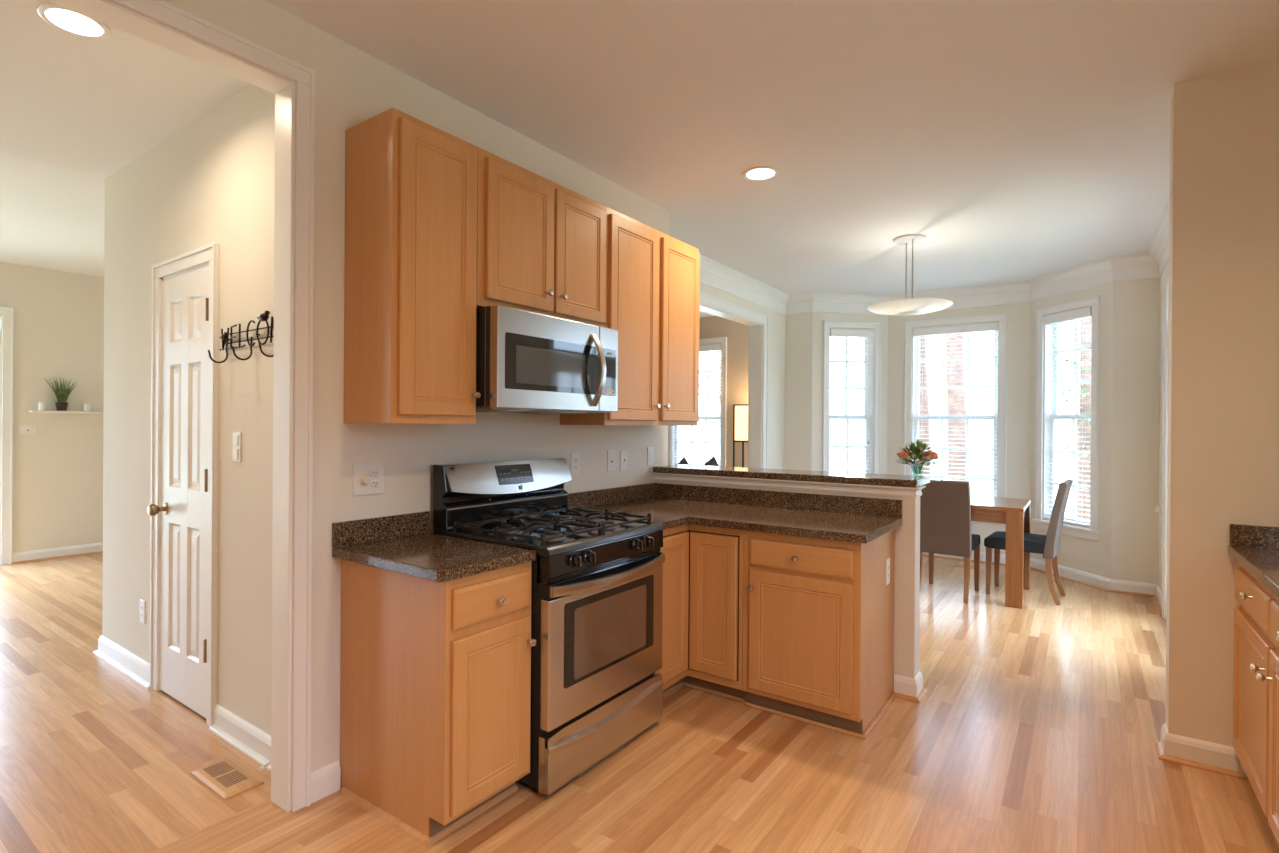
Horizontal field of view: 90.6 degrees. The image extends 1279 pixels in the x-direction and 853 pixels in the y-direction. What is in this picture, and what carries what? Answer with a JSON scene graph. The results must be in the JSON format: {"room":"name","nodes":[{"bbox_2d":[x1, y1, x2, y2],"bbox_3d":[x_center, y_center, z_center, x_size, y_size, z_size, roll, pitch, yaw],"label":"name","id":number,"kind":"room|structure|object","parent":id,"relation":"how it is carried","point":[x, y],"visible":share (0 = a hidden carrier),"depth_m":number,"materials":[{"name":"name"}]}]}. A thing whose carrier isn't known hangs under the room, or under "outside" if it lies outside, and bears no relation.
{"room":"kitchen","nodes":[
{"label":"kitchen","id":0,"kind":"room"},
{"bbox_2d":[0,262,103,552],"bbox_3d":[-6.665,-0.152,5.364,0.120,2.950,6.100,0,0,35],"label":"wall","id":1,"kind":"structure","parent":0,"point":[59,315],"depth_m":6.38,"materials":[{"name":"beige paint"}]},
{"bbox_2d":[0,306,13,564],"bbox_3d":[-6.737,0.088,5.258,0.164,2.470,2.185,0,0,35],"label":"trim","id":2,"kind":"structure","parent":1,"relation":"attached to","point":[6,313],"depth_m":6.07,"materials":[{"name":"white paint"}]},
{"bbox_2d":[19,425,35,434],"bbox_3d":[-5.995,0.034,6.203,0.010,0.090,0.125,0,0,35],"label":"light switch","id":3,"kind":"object","parent":1,"relation":"attached to","point":[23,429],"visible":1,"depth_m":6.20,"materials":[{"name":"white plastic"}]},
{"bbox_2d":[12,542,102,563],"bbox_3d":[-5.491,1.277,6.912,0.034,0.105,1.970,0,0,35],"label":"baseboard","id":4,"kind":"structure","parent":1,"relation":"attached to","point":[94,548],"depth_m":6.37,"materials":[{"name":"white paint"}]},
{"bbox_2d":[29,410,103,413],"bbox_3d":[-5.777,-0.146,6.416,0.115,0.021,0.578,0,0,35],"label":"wall shelf","id":5,"kind":"object","parent":1,"relation":"attached to","point":[30,411],"visible":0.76,"depth_m":6.35,"materials":[{"name":"white paint"}]},
{"bbox_2d":[38,403,46,410],"bbox_3d":[-5.892,-0.196,6.248,0.068,0.078,0.068,0,0,35],"label":"cup","id":6,"kind":"object","parent":5,"relation":"on","point":[41,406],"visible":1,"depth_m":6.22,"materials":[{"name":"white ceramic"}]},
{"bbox_2d":[44,377,76,410],"bbox_3d":[-5.797,-0.328,6.356,0.127,0.341,0.259,0,0,35],"label":"potted grass","id":7,"kind":"object","parent":5,"relation":"on","point":[61,393],"depth_m":6.34,"materials":[{"name":"plant"}]},
{"bbox_2d":[83,404,91,410],"bbox_3d":[-5.694,-0.195,6.530,0.068,0.078,0.068,0,0,35],"label":"cup","id":8,"kind":"object","parent":5,"relation":"on","point":[86,407],"visible":1,"depth_m":6.51,"materials":[{"name":"white ceramic"}]},
{"bbox_2d":[0,152,104,277],"bbox_3d":[-5.189,-1.615,4.256,3.890,0.100,6.220,0,0,35],"label":"ceiling","id":9,"kind":"structure","parent":0,"point":[52,217],"depth_m":4.71,"materials":[{"name":"white paint"}]},
{"bbox_2d":[55,403,67,410],"bbox_3d":[-5.810,-0.198,6.365,0.098,0.082,0.098,0,0,35],"label":"pot","id":10,"kind":"object","parent":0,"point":[59,406],"depth_m":6.33,"materials":[{"name":"ceramic"}]},
{"bbox_2d":[102,84,274,735],"bbox_3d":[-1.584,-0.100,4.003,2.375,2.920,2.230,0,0,35],"label":"wall","id":11,"kind":"structure","parent":0,"point":[212,180],"depth_m":2.85,"materials":[{"name":"beige paint"}]},
{"bbox_2d":[93,635,149,688],"bbox_3d":[-2.497,1.301,4.083,0.876,0.105,1.384,0,0,35],"label":"baseboard","id":12,"kind":"structure","parent":11,"relation":"attached to","point":[125,661],"depth_m":3.51,"materials":[{"name":"white paint"}]},
{"bbox_2d":[140,599,145,623],"bbox_3d":[-2.663,0.992,3.391,0.072,0.120,0.007,0,0,35],"label":"wall outlet","id":13,"kind":"object","parent":11,"relation":"attached to","point":[142,602],"visible":1,"depth_m":3.38,"materials":[{"name":"white plastic"}]},
{"bbox_2d":[147,266,208,717],"bbox_3d":[-2.219,0.301,3.055,0.576,2.088,0.110,0,0,35],"label":"door","id":14,"kind":"structure","parent":11,"relation":"in","point":[185,323],"depth_m":3.07,"materials":[{"name":"white paint"}]},
{"bbox_2d":[150,242,219,726],"bbox_3d":[-2.175,0.264,3.123,0.742,2.187,0.164,0,0,35],"label":"trim","id":15,"kind":"structure","parent":11,"relation":"attached to","point":[207,255],"depth_m":2.96,"materials":[{"name":"white paint"}]},
{"bbox_2d":[233,432,241,461],"bbox_3d":[-1.750,0.089,2.749,0.075,0.128,0.010,0,0,35],"label":"light switch","id":16,"kind":"object","parent":11,"relation":"attached to","point":[237,436],"visible":1,"depth_m":2.74,"materials":[{"name":"white plastic"}]},
{"bbox_2d":[209,704,270,770],"bbox_3d":[-1.610,1.309,2.632,0.760,0.105,0.034,0,0,35],"label":"baseboard","id":17,"kind":"structure","parent":11,"relation":"attached to","point":[244,736],"depth_m":2.68,"materials":[{"name":"white paint"}]},
{"bbox_2d":[208,311,273,362],"bbox_3d":[-1.615,-0.370,2.603,0.646,0.195,0.095,0,0,35],"label":"hook rail","id":18,"kind":"object","parent":11,"relation":"attached to","point":[264,316],"visible":0.84,"depth_m":2.64,"materials":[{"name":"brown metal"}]},
{"bbox_2d":[259,761,270,770],"bbox_3d":[-1.446,1.318,2.474,0.020,0.033,0.073,0,0,35],"label":"door stop","id":19,"kind":"object","parent":11,"relation":"attached to","point":[261,768],"visible":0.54,"depth_m":2.45,"materials":[{"name":"silver metal"}]},
{"bbox_2d":[113,0,668,771],"bbox_3d":[-1.612,-0.047,1.802,0.115,2.820,6.100,0,0,35],"label":"wall","id":20,"kind":"structure","parent":0,"point":[353,86],"depth_m":2.44,"materials":[{"name":"beige paint"}]},
{"bbox_2d":[49,0,314,811],"bbox_3d":[-1.802,0.040,1.527,0.159,2.645,1.952,0,0,35],"label":"trim","id":21,"kind":"structure","parent":20,"relation":"attached to","point":[294,102],"depth_m":2.25,"materials":[{"name":"white paint"}]},
{"bbox_2d":[311,760,340,803],"bbox_3d":[-1.165,1.313,2.339,0.016,0.105,0.116,0,0,35],"label":"baseboard","id":22,"kind":"structure","parent":20,"relation":"attached to","point":[326,780],"depth_m":2.34,"materials":[{"name":"white paint"}]},
{"bbox_2d":[353,463,383,495],"bbox_3d":[-1.053,0.207,2.475,0.026,0.122,0.128,0,0,35],"label":"wall outlet","id":23,"kind":"object","parent":20,"relation":"attached to","point":[368,479],"visible":1,"depth_m":2.47,"materials":[{"name":"white plastic"}]},
{"bbox_2d":[372,470,378,477],"bbox_3d":[-1.043,0.187,2.502,0.003,0.028,0.033,0,0,35],"label":"receptacle","id":24,"kind":"object","parent":23,"relation":"attached to","point":[375,473],"depth_m":2.50,"materials":[{"name":"white plastic"}]},
{"bbox_2d":[372,480,378,487],"bbox_3d":[-1.043,0.227,2.502,0.003,0.028,0.033,0,0,35],"label":"receptacle","id":25,"kind":"object","parent":23,"relation":"attached to","point":[375,483],"depth_m":2.50,"materials":[{"name":"white plastic"}]},
{"bbox_2d":[332,511,429,547],"bbox_3d":[-1.020,0.406,2.529,0.018,0.092,0.420,0,0,35],"label":"backsplash","id":26,"kind":"structure","parent":20,"relation":"attached to","point":[353,532],"depth_m":2.50,"materials":[{"name":"brown stone"}]},
{"bbox_2d":[344,108,480,423],"bbox_3d":[-0.862,-0.565,2.448,0.358,1.109,0.379,0,0,35],"label":"upper cabinet","id":27,"kind":"object","parent":20,"relation":"attached to","point":[410,268],"visible":1,"depth_m":2.33,"materials":[{"name":"brown wood"}]},
{"bbox_2d":[477,147,606,326],"bbox_3d":[-0.512,-0.802,2.941,0.358,0.632,0.823,0,0,35],"label":"upper cabinet","id":28,"kind":"object","parent":20,"relation":"attached to","point":[541,242],"visible":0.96,"depth_m":2.79,"materials":[{"name":"brown wood"}]},
{"bbox_2d":[476,305,617,413],"bbox_3d":[-0.471,-0.271,2.890,0.487,0.412,0.781,0,0,35],"label":"microwave","id":29,"kind":"object","parent":28,"relation":"attached to","point":[527,362],"visible":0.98,"depth_m":2.68,"materials":[{"name":"silver metal"}]},
{"bbox_2d":[571,452,579,475],"bbox_3d":[-0.352,0.206,3.486,0.007,0.125,0.075,0,0,35],"label":"wall outlet","id":30,"kind":"object","parent":20,"relation":"attached to","point":[575,457],"visible":0.99,"depth_m":3.48,"materials":[{"name":"white plastic"}]},
{"bbox_2d":[607,450,615,471],"bbox_3d":[-0.164,0.203,3.750,0.010,0.125,0.075,0,0,35],"label":"phone jack","id":31,"kind":"object","parent":20,"relation":"attached to","point":[611,454],"visible":1,"depth_m":3.74,"materials":[{"name":"white plastic"}]},
{"bbox_2d":[620,451,627,471],"bbox_3d":[-0.091,0.210,3.849,0.016,0.125,0.072,0,0,35],"label":"light switch","id":32,"kind":"object","parent":20,"relation":"attached to","point":[623,454],"visible":1,"depth_m":3.84,"materials":[{"name":"white plastic"}]},
{"bbox_2d":[560,206,699,425],"bbox_3d":[-0.004,-0.561,3.664,0.358,1.109,0.942,0,0,35],"label":"upper cabinet","id":33,"kind":"object","parent":20,"relation":"attached to","point":[653,276],"visible":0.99,"depth_m":3.53,"materials":[{"name":"brown wood"}]},
{"bbox_2d":[647,447,653,464],"bbox_3d":[0.073,0.192,4.088,0.008,0.115,0.072,0,0,35],"label":"light switch","id":34,"kind":"object","parent":20,"relation":"attached to","point":[650,450],"visible":1,"depth_m":4.08,"materials":[{"name":"white plastic"}]},
{"bbox_2d":[0,0,1278,317],"bbox_3d":[-0.533,-1.512,3.390,7.300,0.120,10.170,0,0,35],"label":"ceiling","id":35,"kind":"structure","parent":0,"point":[1025,140],"depth_m":2.82,"materials":[{"name":"white paint"}]},
{"bbox_2d":[36,3,110,38],"bbox_3d":[-2.036,-1.456,2.283,0.200,0.009,0.200,0,0,35],"label":"recessed light","id":36,"kind":"object","parent":35,"relation":"in","point":[67,20],"visible":0.92,"depth_m":2.28,"materials":[{"name":"white paint"}]},
{"bbox_2d":[743,166,778,180],"bbox_3d":[0.690,-1.439,3.608,0.200,0.009,0.200,0,0,35],"label":"recessed light","id":37,"kind":"object","parent":35,"relation":"in","point":[759,173],"visible":1,"depth_m":3.60,"materials":[{"name":"white paint"}]},
{"bbox_2d":[867,234,952,315],"bbox_3d":[2.060,-1.152,4.834,0.606,0.568,0.606,0,0,35],"label":"pendant lamp","id":38,"kind":"object","parent":35,"relation":"hanging from","point":[910,306],"visible":1,"depth_m":4.74,"materials":[{"name":"white glass"}]},
{"bbox_2d":[0,553,1278,852],"bbox_3d":[-1.616,1.390,4.143,9.900,0.060,10.170,0,0,35],"label":"floor","id":39,"kind":"structure","parent":0,"point":[1036,727],"depth_m":2.55,"materials":[{"name":"brown wood"}]},
{"bbox_2d":[150,798,279,852],"bbox_3d":[-1.687,1.393,1.777,0.090,0.060,6.220,0,0,35],"label":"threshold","id":40,"kind":"structure","parent":39,"relation":"on","point":[230,823],"depth_m":2.15,"materials":[{"name":"brown wood"}]},
{"bbox_2d":[191,758,263,799],"bbox_3d":[-1.597,1.355,2.450,0.302,0.013,0.136,0,0,35],"label":"floor vent","id":41,"kind":"object","parent":39,"relation":"in","point":[226,777],"visible":1,"depth_m":2.43,"materials":[{"name":"brown wood"}]},
{"bbox_2d":[340,559,536,847],"bbox_3d":[-0.750,0.930,2.348,0.674,0.876,0.405,0,0,35],"label":"base cabinet","id":42,"kind":"object","parent":39,"relation":"on","point":[435,677],"visible":0.91,"depth_m":2.18,"materials":[{"name":"brown wood"}]},
{"bbox_2d":[332,511,535,581],"bbox_3d":[-0.765,0.427,2.349,0.643,0.130,0.420,0,0,35],"label":"countertop","id":43,"kind":"structure","parent":42,"relation":"on","point":[401,543],"depth_m":2.33,"materials":[{"name":"brown stone"}]},
{"bbox_2d":[433,458,664,795],"bbox_3d":[-0.361,0.766,2.795,0.740,1.208,0.767,0,0,35],"label":"range","id":44,"kind":"object","parent":39,"relation":"on","point":[597,579],"visible":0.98,"depth_m":2.62,"materials":[{"name":"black metal"}]},
{"bbox_2d":[446,514,646,556],"bbox_3d":[-0.361,0.463,2.793,0.585,0.029,0.758,0,0,35],"label":"cooktop","id":45,"kind":"object","parent":44,"relation":"in","point":[579,544],"depth_m":2.61,"materials":[{"name":"black metal"}]},
{"bbox_2d":[656,524,745,702],"bbox_3d":[0.200,0.935,3.474,0.930,0.876,0.925,0,0,35],"label":"base cabinet","id":46,"kind":"object","parent":39,"relation":"on","point":[702,623],"visible":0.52,"depth_m":3.17,"materials":[{"name":"brown wood"}]},
{"bbox_2d":[568,483,901,543],"bbox_3d":[0.445,0.434,3.293,1.532,0.130,0.958,0,0,35],"label":"countertop","id":47,"kind":"structure","parent":46,"relation":"on","point":[821,516],"depth_m":3.42,"materials":[{"name":"brown stone"}]},
{"bbox_2d":[733,404,747,466],"bbox_3d":[1.325,0.554,7.750,0.270,1.642,0.270,0,0,35],"label":"floor lamp","id":48,"kind":"object","parent":39,"relation":"on","point":[740,411],"visible":0.39,"depth_m":7.68,"materials":[{"name":"beige fabric"}]},
{"bbox_2d":[742,529,895,739],"bbox_3d":[0.898,0.941,3.149,0.581,0.876,0.650,0,0,35],"label":"base cabinet","id":49,"kind":"object","parent":39,"relation":"on","point":[818,614],"visible":0.97,"depth_m":2.92,"materials":[{"name":"brown wood"}]},
{"bbox_2d":[885,558,889,585],"bbox_3d":[1.229,0.718,3.131,0.007,0.125,0.070,0,0,35],"label":"wall outlet","id":50,"kind":"object","parent":49,"relation":"attached to","point":[887,561],"visible":1,"depth_m":3.12,"materials":[{"name":"white plastic"}]},
{"bbox_2d":[920,480,979,603],"bbox_3d":[2.561,0.910,5.262,0.410,0.961,0.572,0,0,37],"label":"dining chair","id":51,"kind":"object","parent":39,"relation":"on","point":[945,506],"visible":0.77,"depth_m":5.06,"materials":[{"name":"brown fabric"}]},
{"bbox_2d":[950,563,973,568],"bbox_3d":[3.212,1.384,6.271,0.240,0.012,0.110,0,0,35],"label":"floor vent","id":52,"kind":"object","parent":39,"relation":"in","point":[952,564],"visible":0.69,"depth_m":6.27,"materials":[{"name":"brown wood"}]},
{"bbox_2d":[970,496,1030,608],"bbox_3d":[2.644,1.004,5.482,1.217,0.766,0.775,0,0,35],"label":"dining table","id":53,"kind":"object","parent":39,"relation":"on","point":[1012,512],"visible":0.48,"depth_m":4.88,"materials":[{"name":"brown wood"}]},
{"bbox_2d":[984,480,1071,604],"bbox_3d":[3.202,0.915,5.223,0.572,0.961,0.410,0,0,39],"label":"dining chair","id":54,"kind":"object","parent":39,"relation":"on","point":[1048,545],"visible":0.99,"depth_m":5.05,"materials":[{"name":"grey fabric"}]},
{"bbox_2d":[1233,565,1278,844],"bbox_3d":[2.265,0.952,1.879,0.648,0.876,1.198,0,0,35],"label":"base cabinet","id":55,"kind":"object","parent":39,"relation":"on","point":[1256,620],"visible":0.99,"depth_m":2.18,"materials":[{"name":"brown wood"}]},
{"bbox_2d":[1228,524,1278,597],"bbox_3d":[2.276,0.452,1.873,0.630,0.124,1.198,0,0,35],"label":"countertop","id":56,"kind":"structure","parent":55,"relation":"on","point":[1255,548],"depth_m":2.43,"materials":[{"name":"brown stone"}]},
{"bbox_3d":[0.303,0.969,6.964,1.480,0.800,0.850,0,0,35],"label":"sofa","id":57,"kind":"object","parent":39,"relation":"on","visible":0},
{"bbox_2d":[677,457,688,464],"bbox_3d":[0.454,0.585,6.914,0.530,0.514,0.174,0,0,35],"label":"throw pillow","id":58,"kind":"object","parent":57,"relation":"on","point":[683,460],"visible":0.05,"depth_m":6.93,"materials":[{"name":"grey fabric"}]},
{"bbox_2d":[704,456,718,465],"bbox_3d":[0.702,0.573,6.506,0.562,0.544,0.178,0,0,35],"label":"throw pillow","id":59,"kind":"object","parent":57,"relation":"on","point":[712,462],"visible":0.05,"depth_m":6.51,"materials":[{"name":"grey fabric"}]},
{"bbox_2d":[671,316,748,467],"bbox_3d":[0.736,-0.040,8.540,3.160,2.820,0.120,0,0,35],"label":"wall","id":60,"kind":"structure","parent":0,"point":[737,334],"depth_m":8.14,"materials":[{"name":"beige paint"}]},
{"bbox_2d":[668,337,726,466],"bbox_3d":[0.780,-0.097,8.488,0.930,2.125,0.175,0,0,35],"label":"window","id":61,"kind":"structure","parent":60,"relation":"in","point":[672,460],"depth_m":8.36,"materials":[{"name":"white paint"}]},
{"bbox_2d":[673,344,721,464],"bbox_3d":[0.765,-0.105,8.467,0.742,1.938,0.077,0,0,35],"label":"window blind","id":62,"kind":"object","parent":61,"relation":"attached to","point":[716,347],"visible":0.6,"depth_m":8.36,"materials":[{"name":"white plastic"}]},
{"bbox_2d":[700,283,785,468],"bbox_3d":[0.669,-0.037,5.822,0.137,2.820,3.100,0,0,35],"label":"wall","id":63,"kind":"structure","parent":0,"point":[776,320],"depth_m":6.81,"materials":[{"name":"beige paint"}]},
{"bbox_2d":[700,292,767,467],"bbox_3d":[0.598,0.110,5.713,0.183,2.525,2.310,0,0,35],"label":"trim","id":64,"kind":"structure","parent":63,"relation":"attached to","point":[758,342],"depth_m":6.56,"materials":[{"name":"white paint"}]},
{"bbox_2d":[654,59,1278,746],"bbox_3d":[1.575,-0.027,3.169,3.520,2.820,0.135,0,0,35],"label":"wall","id":65,"kind":"structure","parent":0,"point":[1223,352],"depth_m":2.57,"materials":[{"name":"beige paint"}]},
{"bbox_2d":[568,483,901,517],"bbox_3d":[0.445,0.415,3.293,1.532,0.092,0.958,0,0,35],"label":"backsplash","id":66,"kind":"structure","parent":65,"relation":"attached to","point":[585,499],"depth_m":3.63,"materials":[{"name":"brown stone"}]},
{"bbox_2d":[652,472,925,497],"bbox_3d":[0.790,0.330,3.708,1.616,0.050,0.159,0,0,35],"label":"trim","id":67,"kind":"structure","parent":65,"relation":"attached to","point":[720,480],"depth_m":3.56,"materials":[{"name":"white paint"}]},
{"bbox_2d":[653,464,929,487],"bbox_3d":[0.836,0.285,3.784,1.604,0.038,0.333,0,0,35],"label":"bar","id":68,"kind":"object","parent":65,"relation":"on","point":[743,472],"visible":1,"depth_m":3.60,"materials":[{"name":"brown stone"}]},
{"bbox_2d":[910,465,924,476],"bbox_3d":[1.488,0.240,3.385,0.072,0.062,0.072,0,0,35],"label":"glass vase","id":69,"kind":"object","parent":68,"relation":"on","point":[910,465],"visible":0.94,"depth_m":3.38,"materials":[{"name":"clear glass"}]},
{"bbox_2d":[896,439,942,473],"bbox_3d":[1.486,0.159,3.383,0.235,0.188,0.193,0,0,3],"label":"flower bouquet","id":70,"kind":"object","parent":69,"relation":"in","point":[906,453],"visible":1,"depth_m":3.36,"materials":[{"name":"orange plant"}]},
{"bbox_2d":[894,671,926,702],"bbox_3d":[0.791,1.325,3.704,1.620,0.105,0.183,0,0,35],"label":"baseboard","id":71,"kind":"structure","parent":65,"relation":"attached to","point":[907,688],"depth_m":3.22,"materials":[{"name":"white paint"}]},
{"bbox_2d":[1156,723,1246,779],"bbox_3d":[2.317,1.337,2.623,0.269,0.105,0.144,0,0,35],"label":"baseboard","id":72,"kind":"structure","parent":65,"relation":"attached to","point":[1199,754],"depth_m":2.58,"materials":[{"name":"white paint"}]},
{"bbox_2d":[1229,524,1278,549],"bbox_3d":[2.278,0.433,1.872,0.626,0.086,1.198,0,0,35],"label":"backsplash","id":73,"kind":"structure","parent":65,"relation":"attached to","point":[1267,537],"depth_m":2.49,"materials":[{"name":"brown stone"}]},
{"bbox_2d":[785,278,1159,583],"bbox_3d":[3.155,-0.021,6.444,3.490,2.820,0.780,0,0,35],"label":"wall","id":74,"kind":"structure","parent":0,"point":[1126,547],"depth_m":5.65,"materials":[{"name":"beige paint"}]},
{"bbox_2d":[822,321,881,473],"bbox_3d":[2.317,-0.085,6.992,0.700,2.125,0.175,0,0,-10],"label":"window","id":75,"kind":"structure","parent":74,"relation":"in","point":[872,372],"depth_m":6.98,"materials":[{"name":"white paint"}]},
{"bbox_2d":[829,329,873,472],"bbox_3d":[2.322,-0.092,6.966,0.512,1.938,0.077,0,0,-10],"label":"window blind","id":76,"kind":"object","parent":75,"relation":"attached to","point":[833,332],"visible":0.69,"depth_m":6.96,"materials":[{"name":"white plastic"}]},
{"bbox_2d":[700,195,1169,314],"bbox_3d":[2.229,-1.335,5.098,3.230,0.200,3.755,0,0,35],"label":"trim","id":77,"kind":"structure","parent":74,"relation":"attached to","point":[1152,264],"depth_m":6.14,"materials":[{"name":"white paint"}]},
{"bbox_2d":[904,313,1006,524],"bbox_3d":[3.318,-0.077,6.675,0.990,2.125,0.175,0,0,35],"label":"window","id":78,"kind":"structure","parent":74,"relation":"in","point":[1000,381],"depth_m":6.64,"materials":[{"name":"white paint"}]},
{"bbox_2d":[913,322,997,496],"bbox_3d":[3.303,-0.085,6.653,0.802,1.938,0.077,0,0,35],"label":"window blind","id":79,"kind":"object","parent":78,"relation":"attached to","point":[985,327],"visible":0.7,"depth_m":6.62,"materials":[{"name":"white plastic"}]},
{"bbox_2d":[923,551,1161,615],"bbox_3d":[2.919,1.336,6.107,3.230,0.105,1.295,0,0,35],"label":"baseboard","id":80,"kind":"structure","parent":74,"relation":"attached to","point":[1099,582],"depth_m":5.50,"materials":[{"name":"white paint"}]},
{"bbox_2d":[1032,296,1099,540],"bbox_3d":[3.970,-0.072,5.827,0.175,2.125,0.700,0,0,-10],"label":"window","id":81,"kind":"structure","parent":74,"relation":"in","point":[1043,437],"depth_m":6.04,"materials":[{"name":"white paint"}]},
{"bbox_2d":[1043,307,1091,526],"bbox_3d":[3.944,-0.079,5.823,0.077,1.938,0.512,0,0,-10],"label":"window blind","id":82,"kind":"object","parent":81,"relation":"attached to","point":[1086,312],"visible":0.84,"depth_m":5.79,"materials":[{"name":"white plastic"}]},
{"bbox_2d":[1158,261,1168,591],"bbox_3d":[3.406,-0.015,3.875,0.120,2.820,3.130,0,0,35],"label":"wall","id":83,"kind":"structure","parent":0,"point":[1164,277],"depth_m":5.03,"materials":[{"name":"beige paint"}]},
{"bbox_2d":[1155,504,1161,514],"bbox_3d":[4.064,0.648,4.957,0.042,0.080,0.040,0,0,35],"label":"night light","id":84,"kind":"object","parent":83,"relation":"attached to","point":[1158,508],"visible":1,"depth_m":4.94,"materials":[{"name":"white plastic"}]},
{"bbox_2d":[1162,278,1168,618],"bbox_3d":[3.467,0.178,3.971,0.164,2.435,1.550,0,0,35],"label":"trim","id":85,"kind":"structure","parent":83,"relation":"attached to","point":[1166,286],"depth_m":4.59,"materials":[{"name":"white paint"}]},
{"label":"outside","id":86,"kind":"structure","parent":0,"visible":0},
{"bbox_2d":[678,443,1076,517],"bbox_3d":[7.726,1.909,14.972,80.000,0.100,90.000,0,0,35],"label":"ground","id":87,"kind":"structure","parent":86,"point":[697,449],"depth_m":32.60,"materials":[{"name":"white"}]},
{"bbox_2d":[699,350,721,464],"bbox_3d":[2.505,-2.364,14.185,2.840,8.407,2.463,0,0,35],"label":"tree","id":88,"kind":"object","parent":87,"relation":"on","point":[720,352],"visible":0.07,"depth_m":14.68,"materials":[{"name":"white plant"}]},
{"bbox_2d":[918,336,930,479],"bbox_3d":[4.933,-2.344,11.083,0.385,8.408,0.375,0,0,35],"label":"tree","id":89,"kind":"object","parent":87,"relation":"on","point":[923,393],"visible":0.12,"depth_m":10.96,"materials":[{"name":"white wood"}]},
{"bbox_2d":[946,333,966,481],"bbox_3d":[5.300,-2.339,10.580,0.378,8.409,0.388,0,0,35],"label":"tree","id":90,"kind":"object","parent":87,"relation":"on","point":[955,406],"visible":0.18,"depth_m":10.46,"materials":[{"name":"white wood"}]},
{"bbox_2d":[1059,317,1091,519],"bbox_3d":[6.398,-2.330,9.124,1.626,8.411,1.200,0,0,35],"label":"tree","id":91,"kind":"object","parent":87,"relation":"on","point":[1086,431],"visible":0.23,"depth_m":9.10,"materials":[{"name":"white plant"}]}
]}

